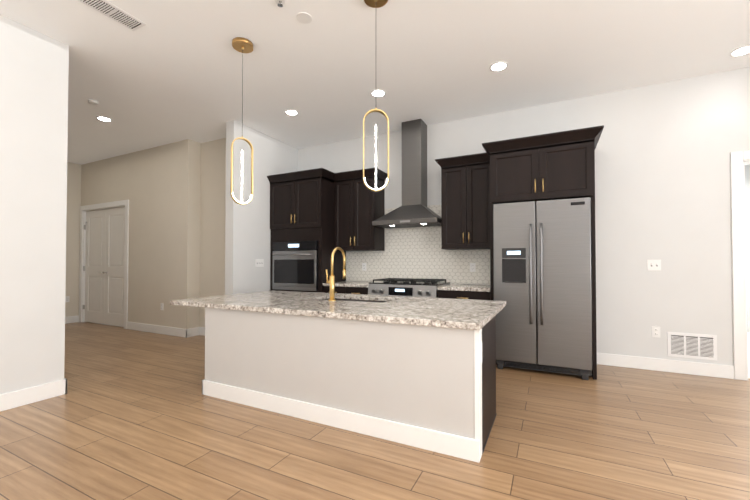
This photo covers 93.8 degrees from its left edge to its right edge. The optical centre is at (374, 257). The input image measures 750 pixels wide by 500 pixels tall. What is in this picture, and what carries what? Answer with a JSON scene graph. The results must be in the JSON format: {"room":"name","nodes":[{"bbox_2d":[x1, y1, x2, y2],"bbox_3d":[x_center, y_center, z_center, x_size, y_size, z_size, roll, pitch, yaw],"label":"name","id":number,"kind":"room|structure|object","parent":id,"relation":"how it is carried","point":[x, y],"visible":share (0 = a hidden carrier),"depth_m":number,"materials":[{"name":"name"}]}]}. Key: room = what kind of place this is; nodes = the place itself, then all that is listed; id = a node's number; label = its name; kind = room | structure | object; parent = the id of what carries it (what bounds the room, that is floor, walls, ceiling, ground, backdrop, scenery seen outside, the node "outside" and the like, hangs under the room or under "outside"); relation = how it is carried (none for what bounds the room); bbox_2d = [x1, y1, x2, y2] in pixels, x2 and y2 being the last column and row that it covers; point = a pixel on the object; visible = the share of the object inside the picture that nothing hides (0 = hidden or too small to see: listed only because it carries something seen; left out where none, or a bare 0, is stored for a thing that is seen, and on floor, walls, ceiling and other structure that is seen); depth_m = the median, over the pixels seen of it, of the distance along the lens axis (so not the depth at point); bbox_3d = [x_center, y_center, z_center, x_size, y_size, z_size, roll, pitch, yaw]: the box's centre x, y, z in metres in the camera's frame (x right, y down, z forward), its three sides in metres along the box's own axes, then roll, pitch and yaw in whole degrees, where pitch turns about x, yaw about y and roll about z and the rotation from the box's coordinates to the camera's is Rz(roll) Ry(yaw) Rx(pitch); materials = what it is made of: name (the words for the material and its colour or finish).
{"room":"kitchen","nodes":[
{"label":"kitchen","id":0,"kind":"room"},
{"bbox_2d":[0,15,68,393],"bbox_3d":[-3.935,-0.382,0.838,0.150,3.080,5.130,0,-1,27],"label":"wall","id":1,"kind":"structure","parent":0,"point":[34,69],"depth_m":2.89,"materials":[{"name":"white paint"}]},
{"bbox_2d":[0,378,66,411],"bbox_3d":[-3.858,1.092,0.784,0.016,0.130,5.146,0,-1,27],"label":"baseboard","id":2,"kind":"structure","parent":1,"relation":"attached to","point":[18,398],"depth_m":2.87,"materials":[{"name":"white wood"}]},
{"bbox_2d":[65,162,80,316],"bbox_3d":[-7.437,-0.336,3.717,0.150,3.080,7.150,0,-1,27],"label":"wall","id":3,"kind":"structure","parent":0,"point":[73,230],"depth_m":6.78,"materials":[{"name":"beige paint"}]},
{"bbox_2d":[65,315,78,323],"bbox_3d":[-7.363,1.138,3.657,0.016,0.130,7.150,0,-1,27],"label":"baseboard","id":4,"kind":"structure","parent":3,"relation":"attached to","point":[70,319],"depth_m":6.73,"materials":[{"name":"white wood"}]},
{"bbox_2d":[81,139,200,328],"bbox_3d":[-4.358,-0.295,6.297,3.350,3.080,0.220,0,-1,27],"label":"wall","id":5,"kind":"structure","parent":0,"point":[158,188],"depth_m":5.77,"materials":[{"name":"beige paint"}]},
{"bbox_2d":[82,207,124,326],"bbox_3d":[-5.022,0.166,6.526,1.422,2.142,0.082,0,-1,27],"label":"closet doors","id":6,"kind":"structure","parent":5,"relation":"in","point":[103,268],"depth_m":6.53,"materials":[{"name":"white paint"}]},
{"bbox_2d":[79,200,128,328],"bbox_3d":[-5.004,0.119,6.564,1.610,2.260,0.170,0,-1,27],"label":"door frame","id":7,"kind":"structure","parent":5,"relation":"attached to","point":[107,205],"depth_m":6.62,"materials":[{"name":"white wood"}]},
{"bbox_2d":[127,321,187,337],"bbox_3d":[-3.607,1.172,5.767,1.586,0.130,0.016,0,-1,27],"label":"baseboard","id":8,"kind":"structure","parent":5,"relation":"attached to","point":[179,332],"depth_m":5.72,"materials":[{"name":"white wood"}]},
{"bbox_2d":[198,327,204,335],"bbox_3d":[-2.336,1.166,5.377,1.070,0.130,0.016,0,-1,27],"label":"baseboard","id":9,"kind":"structure","parent":5,"relation":"attached to","point":[201,330],"depth_m":5.58,"materials":[{"name":"white wood"}]},
{"bbox_2d":[199,138,225,326],"bbox_3d":[-2.299,-0.308,5.474,1.070,3.080,0.150,0,-1,27],"label":"wall","id":10,"kind":"structure","parent":0,"point":[212,217],"depth_m":5.52,"materials":[{"name":"beige paint"}]},
{"bbox_2d":[225,120,297,294],"bbox_3d":[-1.672,-0.310,5.363,0.150,3.080,1.350,0,-1,27],"label":"wall","id":11,"kind":"structure","parent":0,"point":[247,235],"depth_m":4.99,"materials":[{"name":"white paint"}]},
{"bbox_2d":[255,259,263,266],"bbox_3d":[-1.687,0.077,5.146,0.012,0.115,0.164,0,-1,27],"label":"light switch","id":12,"kind":"object","parent":11,"relation":"attached to","point":[259,262],"visible":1,"depth_m":5.14,"materials":[{"name":"white plastic"}]},
{"bbox_2d":[0,322,749,499],"bbox_3d":[-1.147,1.242,2.978,12.300,0.100,11.900,0,-1,27],"label":"floor","id":13,"kind":"structure","parent":0,"point":[134,415],"depth_m":2.23,"materials":[{"name":"brown wood"}]},
{"bbox_2d":[267,168,345,292],"bbox_3d":[-1.017,0.000,5.367,1.007,2.460,0.741,0,-1,27],"label":"tall cabinet","id":14,"kind":"object","parent":13,"relation":"on","point":[302,225],"visible":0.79,"depth_m":5.09,"materials":[{"name":"brown wood"}]},
{"bbox_2d":[272,241,317,290],"bbox_3d":[-1.085,0.122,5.311,0.800,0.707,0.584,0,-1,27],"label":"wall oven","id":15,"kind":"object","parent":14,"relation":"in","point":[294,263],"depth_m":5.09,"materials":[{"name":"silver metal"}]},
{"bbox_2d":[323,281,370,294],"bbox_3d":[-0.277,0.792,5.030,0.721,0.865,0.646,0,-1,27],"label":"base cabinet","id":16,"kind":"object","parent":13,"relation":"on","point":[349,287],"visible":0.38,"depth_m":4.78,"materials":[{"name":"brown wood"}]},
{"bbox_2d":[198,306,504,462],"bbox_3d":[-0.168,0.814,3.119,2.363,0.760,1.286,0,-1,27],"label":"kitchen island","id":17,"kind":"object","parent":13,"relation":"on","point":[418,372],"depth_m":2.39,"materials":[{"name":"paint"}]},
{"bbox_2d":[170,294,497,329],"bbox_3d":[-0.495,0.412,2.951,2.802,0.040,0.710,0,-1,27],"label":"island countertop","id":18,"kind":"structure","parent":17,"relation":"on","point":[400,313],"depth_m":2.62,"materials":[{"name":"beige stone"}]},
{"bbox_2d":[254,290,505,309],"bbox_3d":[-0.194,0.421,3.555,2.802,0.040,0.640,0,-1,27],"label":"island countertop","id":19,"kind":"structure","parent":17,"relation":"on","point":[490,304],"depth_m":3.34,"materials":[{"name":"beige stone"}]},
{"bbox_2d":[326,247,345,300],"bbox_3d":[-0.365,0.148,3.306,0.102,0.498,0.258,0,-1,27],"label":"faucet","id":20,"kind":"object","parent":19,"relation":"on","point":[331,282],"visible":1,"depth_m":3.21,"materials":[{"name":"gold metal"}]},
{"bbox_2d":[342,298,393,301],"bbox_3d":[-0.219,0.547,3.459,0.872,0.238,0.462,0,-1,27],"label":"sink","id":21,"kind":"object","parent":19,"relation":"in","point":[343,299],"depth_m":3.60,"materials":[{"name":"grey stone"}]},
{"bbox_2d":[368,278,449,297],"bbox_3d":[0.446,0.754,4.629,0.916,0.930,0.717,0,-1,27],"label":"range","id":22,"kind":"object","parent":13,"relation":"on","point":[409,287],"visible":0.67,"depth_m":4.41,"materials":[{"name":"silver metal"}]},
{"bbox_2d":[437,284,490,299],"bbox_3d":[1.148,0.781,4.317,0.605,0.865,0.646,0,-1,27],"label":"base cabinet","id":23,"kind":"object","parent":13,"relation":"on","point":[466,291],"visible":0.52,"depth_m":4.08,"materials":[{"name":"brown wood"}]},
{"bbox_2d":[493,197,591,379],"bbox_3d":[1.825,0.311,3.872,0.910,1.790,0.790,0,-1,27],"label":"refrigerator","id":24,"kind":"object","parent":13,"relation":"on","point":[542,267],"visible":1,"depth_m":3.58,"materials":[{"name":"metal"}]},
{"bbox_2d":[482,125,603,379],"bbox_3d":[1.853,-0.028,3.934,1.140,2.470,0.725,0,-1,27],"label":"surround","id":25,"kind":"object","parent":13,"relation":"on","point":[553,166],"visible":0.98,"depth_m":3.65,"materials":[{"name":"brown wood"}]},
{"bbox_2d":[0,0,749,164],"bbox_3d":[-1.147,-1.937,3.029,12.300,0.100,11.900,0,-1,27],"label":"ceiling","id":26,"kind":"structure","parent":0,"point":[170,71],"depth_m":3.34,"materials":[{"name":"paint"}]},
{"bbox_2d":[88,99,98,104],"bbox_3d":[-3.361,-1.853,4.191,0.100,0.030,0.100,0,-1,27],"label":"smoke detector","id":27,"kind":"object","parent":26,"relation":"attached to","point":[92,102],"visible":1,"depth_m":4.17,"materials":[{"name":"white plastic"}]},
{"bbox_2d":[96,116,111,121],"bbox_3d":[-3.624,-1.856,4.699,0.170,0.009,0.170,0,-1,27],"label":"recessed light","id":28,"kind":"object","parent":26,"relation":"in","point":[103,118],"visible":0.94,"depth_m":4.68,"materials":[{"name":"white plastic"}]},
{"bbox_2d":[78,0,145,30],"bbox_3d":[-2.020,-1.886,2.702,0.180,0.012,0.405,0,-1,27],"label":"ceiling vent","id":29,"kind":"object","parent":26,"relation":"in","point":[116,14],"visible":1,"depth_m":2.71,"materials":[{"name":"white metal"}]},
{"bbox_2d":[230,37,252,204],"bbox_3d":[-1.164,-1.175,3.082,0.176,1.422,0.182,0,-1,27],"label":"pendant light","id":30,"kind":"object","parent":26,"relation":"hanging from","point":[242,45],"visible":1,"depth_m":3.07,"materials":[{"name":"gold metal"}]},
{"bbox_2d":[275,0,284,6],"bbox_3d":[-0.700,-1.878,2.592,0.069,0.032,0.070,0,-1,27],"label":"sprinkler","id":31,"kind":"object","parent":26,"relation":"attached to","point":[280,3],"visible":1,"depth_m":2.59,"materials":[{"name":"silver metal"}]},
{"bbox_2d":[285,109,297,115],"bbox_3d":[-1.069,-1.859,4.502,0.170,0.009,0.170,0,-1,27],"label":"recessed light","id":32,"kind":"object","parent":26,"relation":"in","point":[291,112],"visible":0.98,"depth_m":4.49,"materials":[{"name":"white plastic"}]},
{"bbox_2d":[297,12,311,23],"bbox_3d":[-0.557,-1.888,2.768,0.120,0.006,0.120,0,-1,27],"label":"smoke detector","id":33,"kind":"object","parent":26,"relation":"in","point":[304,17],"visible":1,"depth_m":2.76,"materials":[{"name":"white plastic"}]},
{"bbox_2d":[363,0,388,191],"bbox_3d":[0.007,-1.184,2.516,0.176,1.422,0.176,0,-1,27],"label":"pendant light","id":34,"kind":"object","parent":26,"relation":"hanging from","point":[375,3],"visible":1,"depth_m":2.50,"materials":[{"name":"gold metal"}]},
{"bbox_2d":[371,89,385,96],"bbox_3d":[0.039,-1.867,3.991,0.170,0.009,0.170,0,-1,27],"label":"recessed light","id":35,"kind":"object","parent":26,"relation":"in","point":[378,93],"visible":0.96,"depth_m":3.99,"materials":[{"name":"white plastic"}]},
{"bbox_2d":[490,61,507,71],"bbox_3d":[1.216,-1.876,3.449,0.170,0.009,0.170,0,-1,27],"label":"recessed light","id":36,"kind":"object","parent":26,"relation":"in","point":[498,66],"visible":1,"depth_m":3.44,"materials":[{"name":"white plastic"}]},
{"bbox_2d":[730,45,749,56],"bbox_3d":[3.344,-1.880,3.194,0.170,0.009,0.170,0,-1,27],"label":"recessed light","id":37,"kind":"object","parent":26,"relation":"in","point":[743,50],"visible":0.96,"depth_m":3.19,"materials":[{"name":"white plastic"}]},
{"bbox_2d":[298,67,749,365],"bbox_3d":[1.950,-0.325,4.390,7.500,3.080,0.150,0,-1,27],"label":"wall","id":38,"kind":"structure","parent":0,"point":[663,150],"depth_m":3.80,"materials":[{"name":"white paint"}]},
{"bbox_2d":[333,168,386,250],"bbox_3d":[-0.221,-0.668,5.160,0.726,1.130,0.405,0,-1,27],"label":"upper cabinet","id":39,"kind":"object","parent":38,"relation":"attached to","point":[359,207],"visible":0.96,"depth_m":5.05,"materials":[{"name":"brown wood"}]},
{"bbox_2d":[372,119,440,228],"bbox_3d":[0.474,-1.141,4.771,0.900,1.432,0.492,0,-1,27],"label":"range hood","id":40,"kind":"object","parent":38,"relation":"attached to","point":[413,210],"visible":0.88,"depth_m":4.73,"materials":[{"name":"metal"}]},
{"bbox_2d":[346,205,489,284],"bbox_3d":[0.558,-0.184,4.995,2.254,1.083,0.008,0,-1,27],"label":"tile backsplash","id":41,"kind":"structure","parent":38,"relation":"attached to","point":[416,253],"depth_m":4.96,"materials":[{"name":"white tile"}]},
{"bbox_2d":[362,263,365,270],"bbox_3d":[-0.164,0.140,5.342,0.072,0.115,0.008,0,-1,27],"label":"outlet","id":42,"kind":"object","parent":41,"relation":"attached to","point":[363,266],"visible":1,"depth_m":5.34,"materials":[{"name":"white plastic"}]},
{"bbox_2d":[470,263,475,271],"bbox_3d":[1.285,0.128,4.618,0.072,0.115,0.008,0,-1,27],"label":"outlet","id":43,"kind":"object","parent":41,"relation":"attached to","point":[472,267],"visible":1,"depth_m":4.61,"materials":[{"name":"white plastic"}]},
{"bbox_2d":[435,153,489,249],"bbox_3d":[1.162,-0.677,4.468,0.695,1.135,0.405,0,-1,27],"label":"upper cabinet","id":44,"kind":"object","parent":38,"relation":"attached to","point":[465,202],"visible":0.88,"depth_m":4.33,"materials":[{"name":"brown wood"}]},
{"bbox_2d":[647,260,660,269],"bbox_3d":[2.996,0.080,3.769,0.118,0.115,0.012,0,-1,27],"label":"light switch","id":45,"kind":"object","parent":38,"relation":"attached to","point":[653,264],"visible":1,"depth_m":3.77,"materials":[{"name":"white plastic"}]},
{"bbox_2d":[652,326,659,337],"bbox_3d":[3.006,0.795,3.755,0.072,0.115,0.008,0,-1,27],"label":"outlet","id":46,"kind":"object","parent":38,"relation":"attached to","point":[655,331],"visible":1,"depth_m":3.75,"materials":[{"name":"white plastic"}]},
{"bbox_2d":[597,353,733,378],"bbox_3d":[3.013,1.139,3.742,1.200,0.130,0.016,0,-1,27],"label":"baseboard","id":47,"kind":"structure","parent":38,"relation":"attached to","point":[666,365],"depth_m":3.70,"materials":[{"name":"white wood"}]},
{"bbox_2d":[667,332,716,360],"bbox_3d":[3.267,0.910,3.621,0.395,0.255,0.012,0,-1,27],"label":"air vent","id":48,"kind":"object","parent":38,"relation":"in","point":[694,346],"visible":1,"depth_m":3.62,"materials":[{"name":"white metal"}]},
{"bbox_2d":[730,150,749,380],"bbox_3d":[4.056,0.072,3.319,1.060,2.250,0.170,0,-1,27],"label":"trim","id":49,"kind":"structure","parent":38,"relation":"attached to","point":[739,160],"depth_m":3.46,"materials":[{"name":"white wood"}]},
{"bbox_2d":[745,165,749,331],"bbox_3d":[5.700,-0.299,6.065,2.370,3.080,0.100,0,-1,27],"label":"wall","id":50,"kind":"structure","parent":0,"point":[747,195],"depth_m":5.78,"materials":[{"name":"white paint"}]},
{"bbox_2d":[747,332,749,378],"bbox_3d":[4.974,1.212,4.600,2.400,0.012,3.125,0,-1,27],"label":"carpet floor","id":51,"kind":"structure","parent":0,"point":[748,337],"depth_m":4.46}
]}

